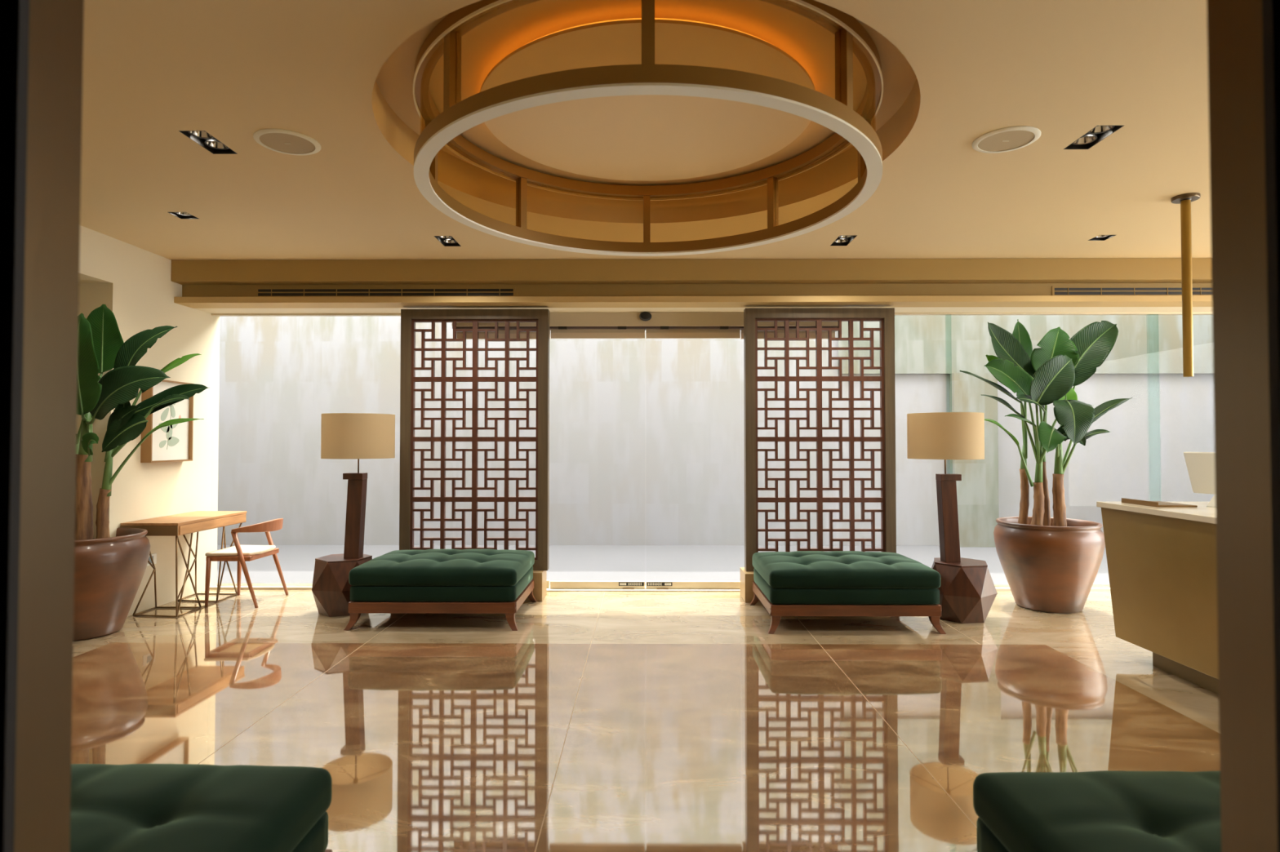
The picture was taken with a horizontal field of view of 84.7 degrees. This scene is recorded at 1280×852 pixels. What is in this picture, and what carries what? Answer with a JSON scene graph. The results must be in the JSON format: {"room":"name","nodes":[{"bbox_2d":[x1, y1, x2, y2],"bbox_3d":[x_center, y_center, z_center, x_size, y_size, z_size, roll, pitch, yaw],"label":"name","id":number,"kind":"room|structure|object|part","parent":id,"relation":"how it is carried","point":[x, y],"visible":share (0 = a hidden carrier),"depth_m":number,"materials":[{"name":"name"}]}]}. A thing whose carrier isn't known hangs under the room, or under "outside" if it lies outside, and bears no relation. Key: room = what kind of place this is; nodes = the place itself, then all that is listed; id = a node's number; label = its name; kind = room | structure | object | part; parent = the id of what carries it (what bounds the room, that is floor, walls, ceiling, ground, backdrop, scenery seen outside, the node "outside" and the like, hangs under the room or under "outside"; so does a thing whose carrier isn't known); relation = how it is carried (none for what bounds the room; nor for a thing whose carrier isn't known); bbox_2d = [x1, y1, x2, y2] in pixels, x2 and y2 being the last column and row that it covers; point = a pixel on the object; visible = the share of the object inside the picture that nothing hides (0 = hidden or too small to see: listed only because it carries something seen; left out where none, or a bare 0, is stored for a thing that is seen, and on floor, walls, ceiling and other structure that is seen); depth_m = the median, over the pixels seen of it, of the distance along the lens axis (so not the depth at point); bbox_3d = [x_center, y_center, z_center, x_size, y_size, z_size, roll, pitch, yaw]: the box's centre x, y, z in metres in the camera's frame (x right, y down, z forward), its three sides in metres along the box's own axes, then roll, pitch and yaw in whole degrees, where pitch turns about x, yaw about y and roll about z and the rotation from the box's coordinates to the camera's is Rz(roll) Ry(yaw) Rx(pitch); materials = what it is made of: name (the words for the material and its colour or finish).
{"room":"hotel lobby","nodes":[
{"label":"hotel lobby","id":0,"kind":"room"},
{"bbox_2d":[79,225,113,283],"bbox_3d":[-4.827,-1.470,4.309,1.480,0.680,2.280,0,-1,0],"label":"wall","id":1,"kind":"structure","parent":0,"point":[96,249],"depth_m":5.28,"materials":[{"name":"beige paint"}]},
{"bbox_2d":[76,238,220,617],"bbox_3d":[-5.013,-0.122,6.108,1.880,3.300,1.370,0,-1,0],"label":"wall","id":2,"kind":"structure","parent":0,"point":[140,296],"depth_m":6.00,"materials":[{"name":"beige paint"}]},
{"bbox_2d":[146,553,156,566],"bbox_3d":[-4.069,1.112,5.840,0.011,0.090,0.140,0,-1,0],"label":"wall socket","id":3,"kind":"object","parent":2,"relation":"attached to","point":[153,555],"visible":0.48,"depth_m":5.88,"materials":[{"name":"white plastic"}]},
{"bbox_2d":[140,379,193,462],"bbox_3d":[-4.031,-0.040,6.003,0.085,0.690,0.530,0,-1,0],"label":"framed print","id":4,"kind":"object","parent":2,"relation":"attached to","point":[174,442],"visible":0.63,"depth_m":5.99,"materials":[{"name":"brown paper"}]},
{"bbox_2d":[171,257,1211,283],"bbox_3d":[1.287,-1.351,6.100,10.720,0.185,0.080,0,-1,0],"label":"ceiling beam","id":5,"kind":"structure","parent":2,"relation":"attached to","point":[1071,269],"depth_m":6.07,"materials":[{"name":"brown paint"}]},
{"bbox_2d":[173,295,1212,308],"bbox_3d":[1.288,-1.101,6.227,10.720,0.053,0.255,0,-1,0],"label":"ceiling beam","id":6,"kind":"structure","parent":2,"relation":"attached to","point":[890,301],"depth_m":6.14,"materials":[{"name":"brown"}]},
{"bbox_2d":[177,281,1211,297],"bbox_3d":[1.288,-1.282,6.248,10.720,0.315,0.220,0,-1,0],"label":"ceiling beam","id":7,"kind":"structure","parent":2,"relation":"attached to","point":[846,288],"depth_m":6.21,"materials":[{"name":"brown paint"}]},
{"bbox_2d":[255,287,515,297],"bbox_3d":[-2.257,-1.182,6.230,2.310,0.092,0.008,0,-1,0],"label":"air vent","id":8,"kind":"object","parent":7,"relation":"in","point":[295,291],"visible":0.97,"depth_m":6.23,"materials":[{"name":"brown metal"}]},
{"bbox_2d":[195,306,1212,313],"bbox_3d":[1.291,-1.251,6.563,10.720,0.364,0.410,0,-1,0],"label":"trim","id":9,"kind":"structure","parent":2,"relation":"attached to","point":[949,309],"depth_m":6.51,"materials":[{"name":"beige"}]},
{"bbox_2d":[1051,286,1212,295],"bbox_3d":[4.798,-1.183,6.175,2.340,0.092,0.008,0,-1,0],"label":"air vent","id":10,"kind":"object","parent":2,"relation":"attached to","point":[1055,291],"visible":0.66,"depth_m":6.18,"materials":[{"name":"beige metal"}]},
{"bbox_2d":[0,0,1279,851],"bbox_3d":[0.607,-0.230,0.950,13.200,3.300,0.100,0,-1,0],"label":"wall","id":11,"kind":"structure","parent":0,"point":[14,14],"depth_m":0.91,"materials":[{"name":"beige paint"}]},
{"bbox_2d":[13,0,84,851],"bbox_3d":[-0.821,0.120,0.964,0.020,2.600,0.089,0,-1,0],"label":"column","id":12,"kind":"structure","parent":11,"relation":"in","point":[42,793],"depth_m":0.97,"materials":[{"name":"brown wood"}]},
{"bbox_2d":[1207,0,1277,851],"bbox_3d":[0.825,0.120,0.951,0.020,2.600,0.089,0,-1,0],"label":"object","id":13,"kind":"structure","parent":11,"relation":"in","point":[1241,377],"depth_m":0.95,"materials":[{"name":"brown wood"}]},
{"bbox_2d":[639,311,651,320],"bbox_3d":[0.051,-1.028,6.575,0.116,0.084,0.035,0,-1,0],"label":"sensor","id":14,"kind":"object","parent":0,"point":[645,316],"visible":1,"depth_m":6.56,"materials":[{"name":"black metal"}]},
{"bbox_2d":[71,545,1220,851],"bbox_3d":[2.527,1.551,3.399,23.000,0.161,12.100,0,-1,0],"label":"floor","id":15,"kind":"structure","parent":0,"point":[607,722],"depth_m":3.67,"materials":[{"name":"beige stone"}]},
{"bbox_2d":[73,304,210,641],"bbox_3d":[-3.809,0.297,5.125,1.318,2.421,0.816,0,-1,0],"label":"banana plant","id":16,"kind":"object","parent":15,"relation":"on","point":[109,571],"visible":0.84,"depth_m":5.01,"materials":[{"name":"green plant"}]},
{"bbox_3d":[-4.060,1.147,5.109,0.816,0.720,0.816,0,-1,0],"label":"pot","id":17,"kind":"part","parent":16,"relation":"part of","materials":[{"name":"ceramic"}]},
{"bbox_2d":[120,511,246,617],"bbox_3d":[-3.834,1.147,5.961,0.459,0.754,0.952,0,-1,0],"label":"writing desk","id":18,"kind":"object","parent":15,"relation":"on","point":[175,525],"visible":0.98,"depth_m":5.75,"materials":[{"name":"brown wood"}]},
{"bbox_3d":[-3.840,0.820,5.495,0.451,0.076,0.007,0,-1,0],"label":"panel","id":19,"kind":"part","parent":18,"relation":"part of","materials":[{"name":"brown wood"}]},
{"bbox_3d":[-3.609,0.829,5.967,0.008,0.068,0.910,0,-1,0],"label":"drawer","id":20,"kind":"part","parent":18,"relation":"part of","materials":[{"name":"brown wood"}]},
{"bbox_2d":[69,764,332,851],"bbox_3d":[-1.527,1.191,1.607,1.285,0.486,0.975,0,-1,0],"label":"tufted ottoman","id":21,"kind":"object","parent":15,"relation":"on","point":[126,807],"visible":0.78,"depth_m":1.82,"materials":[{"name":"green fabric"}]},
{"bbox_3d":[-1.527,1.172,1.608,1.250,0.124,0.940,0,-1,0],"label":"seat","id":22,"kind":"part","parent":21,"relation":"part of","materials":[{"name":"green fabric"}]},
{"bbox_2d":[204,518,288,608],"bbox_3d":[-3.411,1.173,6.143,0.503,0.719,0.554,0,-1,0],"label":"desk chair","id":23,"kind":"object","parent":15,"relation":"on","point":[239,553],"visible":1,"depth_m":5.96,"materials":[{"name":"orange wood"}]},
{"bbox_3d":[-3.636,1.316,5.915,0.040,0.416,0.040,0,-1,0],"label":"leg","id":24,"kind":"part","parent":23,"relation":"part of","materials":[{"name":"orange wood"}]},
{"bbox_3d":[-3.633,1.326,6.369,0.040,0.416,0.040,0,-1,0],"label":"leg","id":25,"kind":"part","parent":23,"relation":"part of","materials":[{"name":"orange wood"}]},
{"bbox_3d":[-3.460,1.089,6.146,0.405,0.030,0.469,0,-1,0],"label":"seat","id":26,"kind":"part","parent":23,"relation":"part of","materials":[{"name":"beige fabric"}]},
{"bbox_3d":[-3.465,1.123,6.145,0.387,0.040,0.470,0,-1,0],"label":"seat frame","id":27,"kind":"part","parent":23,"relation":"part of","materials":[{"name":"orange wood"}]},
{"bbox_3d":[-3.318,1.202,5.896,0.240,0.650,0.039,0,-1,0],"label":"leg","id":28,"kind":"part","parent":23,"relation":"part of","materials":[{"name":"orange wood"}]},
{"bbox_3d":[-3.288,0.864,6.149,0.258,0.100,0.554,0,-1,0],"label":"rail","id":29,"kind":"part","parent":23,"relation":"part of","materials":[{"name":"orange wood"}]},
{"bbox_3d":[-3.314,1.212,6.387,0.240,0.650,0.039,0,-1,0],"label":"leg","id":30,"kind":"part","parent":23,"relation":"part of","materials":[{"name":"orange wood"}]},
{"bbox_2d":[311,553,372,617],"bbox_3d":[-2.430,1.298,5.763,0.454,0.445,0.522,0,-1,-20],"label":"side table","id":31,"kind":"object","parent":15,"relation":"on","point":[331,588],"visible":0.7,"depth_m":5.56,"materials":[{"name":"brown wood"}]},
{"bbox_2d":[320,413,395,558],"bbox_3d":[-2.305,0.490,5.749,0.562,1.170,0.562,0,-1,0],"label":"table lamp","id":32,"kind":"object","parent":31,"relation":"on","point":[357,436],"visible":1,"depth_m":5.59,"materials":[{"name":"brown wood"}]},
{"bbox_3d":[-2.305,0.084,5.758,0.562,0.358,0.562,0,-1,0],"label":"lamp shade","id":33,"kind":"part","parent":32,"relation":"part of","materials":[{"name":"beige fabric"}]},
{"bbox_3d":[-2.305,0.231,5.754,0.012,0.312,0.012,0,-1,0],"label":"rod","id":34,"kind":"part","parent":32,"relation":"part of","materials":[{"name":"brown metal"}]},
{"bbox_2d":[343,549,537,631],"bbox_3d":[-1.541,1.275,5.657,1.285,0.486,0.945,0,-1,0],"label":"tufted ottoman","id":35,"kind":"object","parent":15,"relation":"on","point":[431,581],"visible":1,"depth_m":5.21,"materials":[{"name":"green fabric"}]},
{"bbox_3d":[-2.135,1.427,5.227,0.105,0.165,0.084,0,-1,0],"label":"leg","id":36,"kind":"part","parent":35,"relation":"part of","materials":[{"name":"brown wood"}]},
{"bbox_3d":[-1.541,1.358,5.655,1.248,0.080,0.900,0,-1,0],"label":"frame","id":37,"kind":"part","parent":35,"relation":"part of","materials":[{"name":"brown wood"}]},
{"bbox_2d":[348,549,534,586],"bbox_3d":[-1.541,1.116,5.660,1.266,0.168,0.926,0,-1,0],"label":"tufted cushion","id":38,"kind":"object","parent":35,"relation":"on","point":[428,567],"depth_m":5.24,"materials":[{"name":"green fabric"}]},
{"bbox_3d":[-1.541,1.256,5.657,1.250,0.124,0.910,0,-1,0],"label":"seat","id":39,"kind":"part","parent":35,"relation":"part of","materials":[{"name":"green fabric"}]},
{"bbox_3d":[-0.954,1.427,5.218,0.105,0.165,0.084,0,-1,0],"label":"leg","id":40,"kind":"part","parent":35,"relation":"part of","materials":[{"name":"brown wood"}]},
{"bbox_3d":[-0.948,1.445,6.079,0.105,0.165,0.084,0,-1,0],"label":"leg","id":41,"kind":"part","parent":35,"relation":"part of","materials":[{"name":"brown wood"}]},
{"bbox_2d":[399,309,549,570],"bbox_3d":[-1.478,0.119,6.301,1.318,2.325,0.100,0,-1,0],"label":"lattice screen","id":42,"kind":"object","parent":15,"relation":"on","point":[409,317],"visible":0.97,"depth_m":6.28,"materials":[{"name":"brown wood"}]},
{"bbox_3d":[-1.764,0.119,6.299,0.571,2.149,0.043,0,-1,0],"label":"lattice panel","id":43,"kind":"part","parent":42,"relation":"part of","materials":[{"name":"red wood"}]},
{"bbox_3d":[-1.193,0.119,6.295,0.571,2.149,0.043,0,-1,0],"label":"lattice panel","id":44,"kind":"part","parent":42,"relation":"part of","materials":[{"name":"red wood"}]},
{"bbox_2d":[524,570,546,601],"bbox_3d":[-1.499,1.406,6.266,1.295,0.250,0.275,0,-1,0],"label":"stone plinth","id":45,"kind":"object","parent":15,"relation":"on","point":[540,591],"visible":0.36,"depth_m":6.12,"materials":[{"name":"beige stone"}]},
{"bbox_2d":[546,586,740,591],"bbox_3d":[0.051,1.534,6.624,2.000,0.010,0.210,0,-1,0],"label":"trim","id":46,"kind":"structure","parent":15,"relation":"on","point":[548,589],"depth_m":6.53,"materials":[{"name":"beige"}]},
{"bbox_2d":[740,567,759,602],"bbox_3d":[1.566,1.405,6.223,1.315,0.250,0.315,0,-1,0],"label":"stone plinth","id":47,"kind":"object","parent":15,"relation":"on","point":[747,593],"visible":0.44,"depth_m":6.07,"materials":[{"name":"beige stone"}]},
{"bbox_2d":[743,307,896,571],"bbox_3d":[1.593,0.118,6.247,1.318,2.325,0.100,0,-1,0],"label":"lattice screen","id":48,"kind":"object","parent":15,"relation":"on","point":[885,316],"visible":1,"depth_m":6.22,"materials":[{"name":"brown wood"}]},
{"bbox_3d":[1.308,0.118,6.245,0.571,2.149,0.043,0,-1,0],"label":"lattice panel","id":49,"kind":"part","parent":48,"relation":"part of","materials":[{"name":"red wood"}]},
{"bbox_3d":[1.879,0.118,6.241,0.571,2.149,0.043,0,-1,0],"label":"lattice panel","id":50,"kind":"part","parent":48,"relation":"part of","materials":[{"name":"red wood"}]},
{"bbox_2d":[750,551,946,634],"bbox_3d":[1.578,1.273,5.558,1.285,0.486,0.925,0,-1,0],"label":"tufted ottoman","id":51,"kind":"object","parent":15,"relation":"on","point":[796,583],"visible":1,"depth_m":5.12,"materials":[{"name":"green fabric"}]},
{"bbox_3d":[0.991,1.443,5.979,0.105,0.165,0.084,0,-1,0],"label":"leg","id":52,"kind":"part","parent":51,"relation":"part of","materials":[{"name":"brown wood"}]},
{"bbox_3d":[0.985,1.425,5.138,0.105,0.165,0.084,0,-1,0],"label":"leg","id":53,"kind":"part","parent":51,"relation":"part of","materials":[{"name":"brown wood"}]},
{"bbox_3d":[1.578,1.254,5.558,1.250,0.124,0.890,0,-1,0],"label":"seat","id":54,"kind":"part","parent":51,"relation":"part of","materials":[{"name":"green fabric"}]},
{"bbox_2d":[752,551,941,588],"bbox_3d":[1.578,1.114,5.561,1.266,0.168,0.906,0,-1,0],"label":"tufted cushion","id":55,"kind":"object","parent":51,"relation":"on","point":[796,569],"depth_m":5.15,"materials":[{"name":"green fabric"}]},
{"bbox_3d":[1.578,1.356,5.556,1.248,0.080,0.880,0,-1,0],"label":"frame","id":56,"kind":"part","parent":51,"relation":"part of","materials":[{"name":"brown wood"}]},
{"bbox_3d":[2.165,1.425,5.129,0.105,0.165,0.084,0,-1,0],"label":"leg","id":57,"kind":"part","parent":51,"relation":"part of","materials":[{"name":"brown wood"}]},
{"bbox_2d":[931,557,997,623],"bbox_3d":[2.533,1.294,5.555,0.454,0.445,0.522,0,-1,-8],"label":"side table","id":58,"kind":"object","parent":15,"relation":"on","point":[968,593],"visible":0.77,"depth_m":5.37,"materials":[{"name":"brown wood"}]},
{"bbox_2d":[906,412,984,562],"bbox_3d":[2.423,0.486,5.572,0.562,1.170,0.562,0,-1,0],"label":"table lamp","id":59,"kind":"object","parent":58,"relation":"on","point":[944,436],"visible":1,"depth_m":5.42,"materials":[{"name":"brown wood"}]},
{"bbox_3d":[2.423,0.228,5.578,0.012,0.312,0.012,0,-1,0],"label":"rod","id":60,"kind":"part","parent":59,"relation":"part of","materials":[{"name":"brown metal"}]},
{"bbox_3d":[2.423,0.081,5.581,0.562,0.358,0.562,0,-1,0],"label":"lamp shade","id":61,"kind":"part","parent":59,"relation":"part of","materials":[{"name":"beige fabric"}]},
{"bbox_2d":[960,319,1132,613],"bbox_3d":[3.433,0.294,5.947,1.356,2.460,0.816,0,-1,21],"label":"banana plant","id":62,"kind":"object","parent":15,"relation":"on","point":[1050,565],"visible":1,"depth_m":5.82,"materials":[{"name":"green plant"}]},
{"bbox_3d":[3.441,1.164,5.926,0.816,0.720,0.816,0,-1,0],"label":"pot","id":63,"kind":"part","parent":62,"relation":"part of","materials":[{"name":"ceramic"}]},
{"bbox_2d":[973,770,1221,851],"bbox_3d":[1.577,1.190,1.563,1.285,0.486,0.975,0,-1,0],"label":"tufted ottoman","id":64,"kind":"object","parent":15,"relation":"on","point":[1100,811],"visible":0.82,"depth_m":1.80,"materials":[{"name":"green fabric"}]},
{"bbox_3d":[1.577,1.171,1.564,1.250,0.124,0.940,0,-1,0],"label":"seat","id":65,"kind":"part","parent":64,"relation":"part of","materials":[{"name":"green fabric"}]},
{"bbox_2d":[1096,501,1218,694],"bbox_3d":[3.380,0.968,3.235,0.770,1.000,2.760,0,-1,0],"label":"reception desk","id":66,"kind":"object","parent":15,"relation":"on","point":[1162,561],"depth_m":4.10,"materials":[{"name":"beige wood"}]},
{"bbox_2d":[1096,501,1215,524],"bbox_3d":[3.380,0.485,3.244,0.770,0.035,2.760,0,-1,0],"label":"countertop","id":67,"kind":"structure","parent":66,"relation":"on","point":[1202,513],"depth_m":4.12,"materials":[{"name":"stone"}]},
{"bbox_2d":[1121,497,1197,506],"bbox_3d":[3.233,0.477,4.386,0.242,0.030,0.320,0,-1,0],"label":"paper tray","id":68,"kind":"object","parent":66,"relation":"on","point":[1153,504],"visible":1,"depth_m":4.33,"materials":[{"name":"brown wood"}]},
{"bbox_2d":[1183,452,1215,507],"bbox_3d":[3.503,0.322,4.166,0.088,0.330,0.499,0,-1,-14],"label":"computer monitor","id":69,"kind":"object","parent":66,"relation":"on","point":[1200,465],"visible":0.27,"depth_m":4.30,"materials":[{"name":"white plastic"}]},
{"bbox_2d":[80,0,1211,260],"bbox_3d":[0.630,-1.655,3.856,13.200,0.330,5.850,0,-1,0],"label":"ceiling","id":70,"kind":"structure","parent":0,"point":[339,74],"depth_m":3.67,"materials":[{"name":"beige paint"}]},
{"bbox_2d":[168,212,198,218],"bbox_3d":[-3.184,-1.522,4.903,0.130,0.108,0.148,0,-1,0],"label":"recessed light","id":71,"kind":"object","parent":70,"relation":"in","point":[180,215],"visible":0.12,"depth_m":4.95,"materials":[{"name":"black metal"}]},
{"bbox_2d":[178,130,237,154],"bbox_3d":[-2.272,-1.547,3.706,0.134,0.108,0.288,0,-1,0],"label":"recessed light","id":72,"kind":"object","parent":70,"relation":"in","point":[202,138],"visible":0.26,"depth_m":3.74,"materials":[{"name":"black metal"}]},
{"bbox_2d":[253,128,320,155],"bbox_3d":[-1.852,-1.488,3.693,0.320,0.010,0.320,0,-1,0],"label":"ceiling speaker","id":73,"kind":"object","parent":70,"relation":"attached to","point":[279,140],"visible":1,"depth_m":3.67,"materials":[{"name":"white plastic"}]},
{"bbox_2d":[259,133,315,153],"bbox_3d":[-1.852,-1.490,3.693,0.264,0.007,0.264,0,-1,0],"label":"grille","id":74,"kind":"object","parent":73,"relation":"attached to","point":[282,143],"depth_m":3.68,"materials":[{"name":"beige"}]},
{"bbox_2d":[434,235,461,246],"bbox_3d":[-1.514,-1.509,5.535,0.134,0.108,0.288,0,-1,0],"label":"recessed light","id":75,"kind":"object","parent":70,"relation":"in","point":[446,241],"visible":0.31,"depth_m":5.62,"materials":[{"name":"black metal"}]},
{"bbox_2d":[413,0,883,256],"bbox_3d":[0.038,-1.449,3.721,2.366,0.486,2.366,0,-1,0],"label":"ceiling lamp","id":76,"kind":"object","parent":70,"relation":"attached to","point":[646,98],"visible":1,"depth_m":3.48,"materials":[{"name":"gold"}]},
{"bbox_3d":[0.038,-1.212,3.716,2.354,0.010,2.354,0,-1,0],"label":"trim","id":77,"kind":"part","parent":76,"relation":"part of","materials":[{"name":"white"}]},
{"bbox_2d":[830,235,856,245],"bbox_3d":[1.597,-1.509,5.521,0.134,0.108,0.288,0,-1,0],"label":"recessed light","id":78,"kind":"object","parent":70,"relation":"in","point":[841,240],"visible":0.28,"depth_m":5.60,"materials":[{"name":"black metal"}]},
{"bbox_2d":[972,125,1040,153],"bbox_3d":[1.908,-1.489,3.664,0.320,0.010,0.320,0,-1,0],"label":"ceiling speaker","id":79,"kind":"object","parent":70,"relation":"attached to","point":[1011,138],"visible":1,"depth_m":3.65,"materials":[{"name":"white plastic"}]},
{"bbox_2d":[977,130,1035,151],"bbox_3d":[1.908,-1.490,3.664,0.264,0.007,0.264,0,-1,0],"label":"grille","id":80,"kind":"object","parent":79,"relation":"attached to","point":[994,140],"depth_m":3.66,"materials":[{"name":"beige"}]},
{"bbox_2d":[1063,125,1124,149],"bbox_3d":[2.348,-1.548,3.645,0.134,0.108,0.288,0,-1,0],"label":"recessed light","id":81,"kind":"object","parent":70,"relation":"in","point":[1099,133],"visible":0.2,"depth_m":3.68,"materials":[{"name":"black metal"}]},
{"bbox_2d":[1088,235,1115,240],"bbox_3d":[3.577,-1.511,5.440,0.130,0.108,0.148,0,-1,0],"label":"recessed light","id":82,"kind":"object","parent":70,"relation":"in","point":[1100,237],"visible":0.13,"depth_m":5.49,"materials":[{"name":"black metal"}]},
{"bbox_2d":[1170,192,1200,377],"bbox_3d":[3.512,-0.896,4.510,0.150,1.160,0.150,0,-1,0],"label":"pendant","id":83,"kind":"object","parent":70,"relation":"hanging from","point":[1184,200],"visible":1,"depth_m":4.49,"materials":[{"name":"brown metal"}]},
{"bbox_3d":[1.052,-2.158,6.814,16.600,7.600,0.350,0,-1,0],"label":"wall","id":84,"kind":"structure","parent":0,"visible":0},
{"bbox_2d":[209,313,400,589],"bbox_3d":[-2.919,0.236,6.659,2.300,2.606,0.060,0,-1,0],"label":"window","id":85,"kind":"structure","parent":84,"relation":"in","point":[212,314],"depth_m":6.66,"materials":[{"name":"beige"}]},
{"bbox_2d":[452,311,838,588],"bbox_3d":[0.051,0.230,6.651,3.640,2.594,0.170,0,-1,0],"label":"door","id":86,"kind":"structure","parent":84,"relation":"in","point":[724,325],"depth_m":6.60,"materials":[{"name":"beige metal"}]},
{"bbox_3d":[-1.303,-0.855,6.710,0.890,0.050,0.036,0,-1,0],"label":"rail trim","id":87,"kind":"part","parent":86,"relation":"part of","materials":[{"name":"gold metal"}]},
{"bbox_3d":[-1.303,-0.898,6.710,0.890,0.035,0.040,0,-1,0],"label":"rail","id":88,"kind":"part","parent":86,"relation":"part of","materials":[{"name":"beige metal"}]},
{"bbox_3d":[-1.303,1.494,6.660,0.890,0.066,0.040,0,-1,0],"label":"rail","id":89,"kind":"part","parent":86,"relation":"part of","materials":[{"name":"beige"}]},
{"bbox_3d":[-0.399,1.493,6.614,0.889,0.066,0.040,0,-1,0],"label":"rail","id":90,"kind":"part","parent":86,"relation":"part of","materials":[{"name":"beige"}]},
{"bbox_3d":[-0.399,-0.856,6.663,0.889,0.050,0.036,0,-1,0],"label":"rail trim","id":91,"kind":"part","parent":86,"relation":"part of","materials":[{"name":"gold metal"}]},
{"bbox_3d":[-0.399,-0.899,6.663,0.889,0.035,0.040,0,-1,0],"label":"rail","id":92,"kind":"part","parent":86,"relation":"part of","materials":[{"name":"beige metal"}]},
{"bbox_2d":[618,582,644,586],"bbox_3d":[-0.082,1.483,6.589,0.236,0.034,0.003,0,-1,0],"label":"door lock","id":93,"kind":"object","parent":86,"relation":"attached to","point":[620,584],"visible":1,"depth_m":6.59,"materials":[{"name":"black plastic"}]},
{"bbox_2d":[647,582,671,586],"bbox_3d":[0.184,1.483,6.587,0.236,0.034,0.003,0,-1,0],"label":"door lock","id":94,"kind":"object","parent":86,"relation":"attached to","point":[649,584],"visible":1,"depth_m":6.59,"materials":[{"name":"black plastic"}]},
{"bbox_3d":[0.502,-0.856,6.656,0.889,0.050,0.036,0,-1,0],"label":"rail trim","id":95,"kind":"part","parent":86,"relation":"part of","materials":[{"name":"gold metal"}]},
{"bbox_3d":[0.502,-0.899,6.657,0.889,0.035,0.040,0,-1,0],"label":"rail","id":96,"kind":"part","parent":86,"relation":"part of","materials":[{"name":"beige metal"}]},
{"bbox_3d":[0.502,1.493,6.607,0.889,0.066,0.040,0,-1,0],"label":"rail","id":97,"kind":"part","parent":86,"relation":"part of","materials":[{"name":"beige"}]},
{"bbox_3d":[1.407,-0.856,6.689,0.890,0.050,0.036,0,-1,0],"label":"rail trim","id":98,"kind":"part","parent":86,"relation":"part of","materials":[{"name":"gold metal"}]},
{"bbox_3d":[1.407,-0.898,6.689,0.890,0.035,0.040,0,-1,0],"label":"rail","id":99,"kind":"part","parent":86,"relation":"part of","materials":[{"name":"beige metal"}]},
{"bbox_2d":[894,312,1212,591],"bbox_3d":[4.261,0.235,6.604,4.780,2.606,0.060,0,-1,0],"label":"window","id":100,"kind":"structure","parent":84,"relation":"in","point":[895,313],"depth_m":6.61,"materials":[{"name":"beige"}]},
{"label":"outside","id":101,"kind":"structure","parent":0,"visible":0},
{"bbox_2d":[217,315,1214,547],"bbox_3d":[2.574,-0.550,9.574,23.000,4.500,0.440,0,-1,0],"label":"wall","id":102,"kind":"structure","parent":101,"point":[646,436],"depth_m":9.49,"materials":[{"name":"paint"}]}
]}

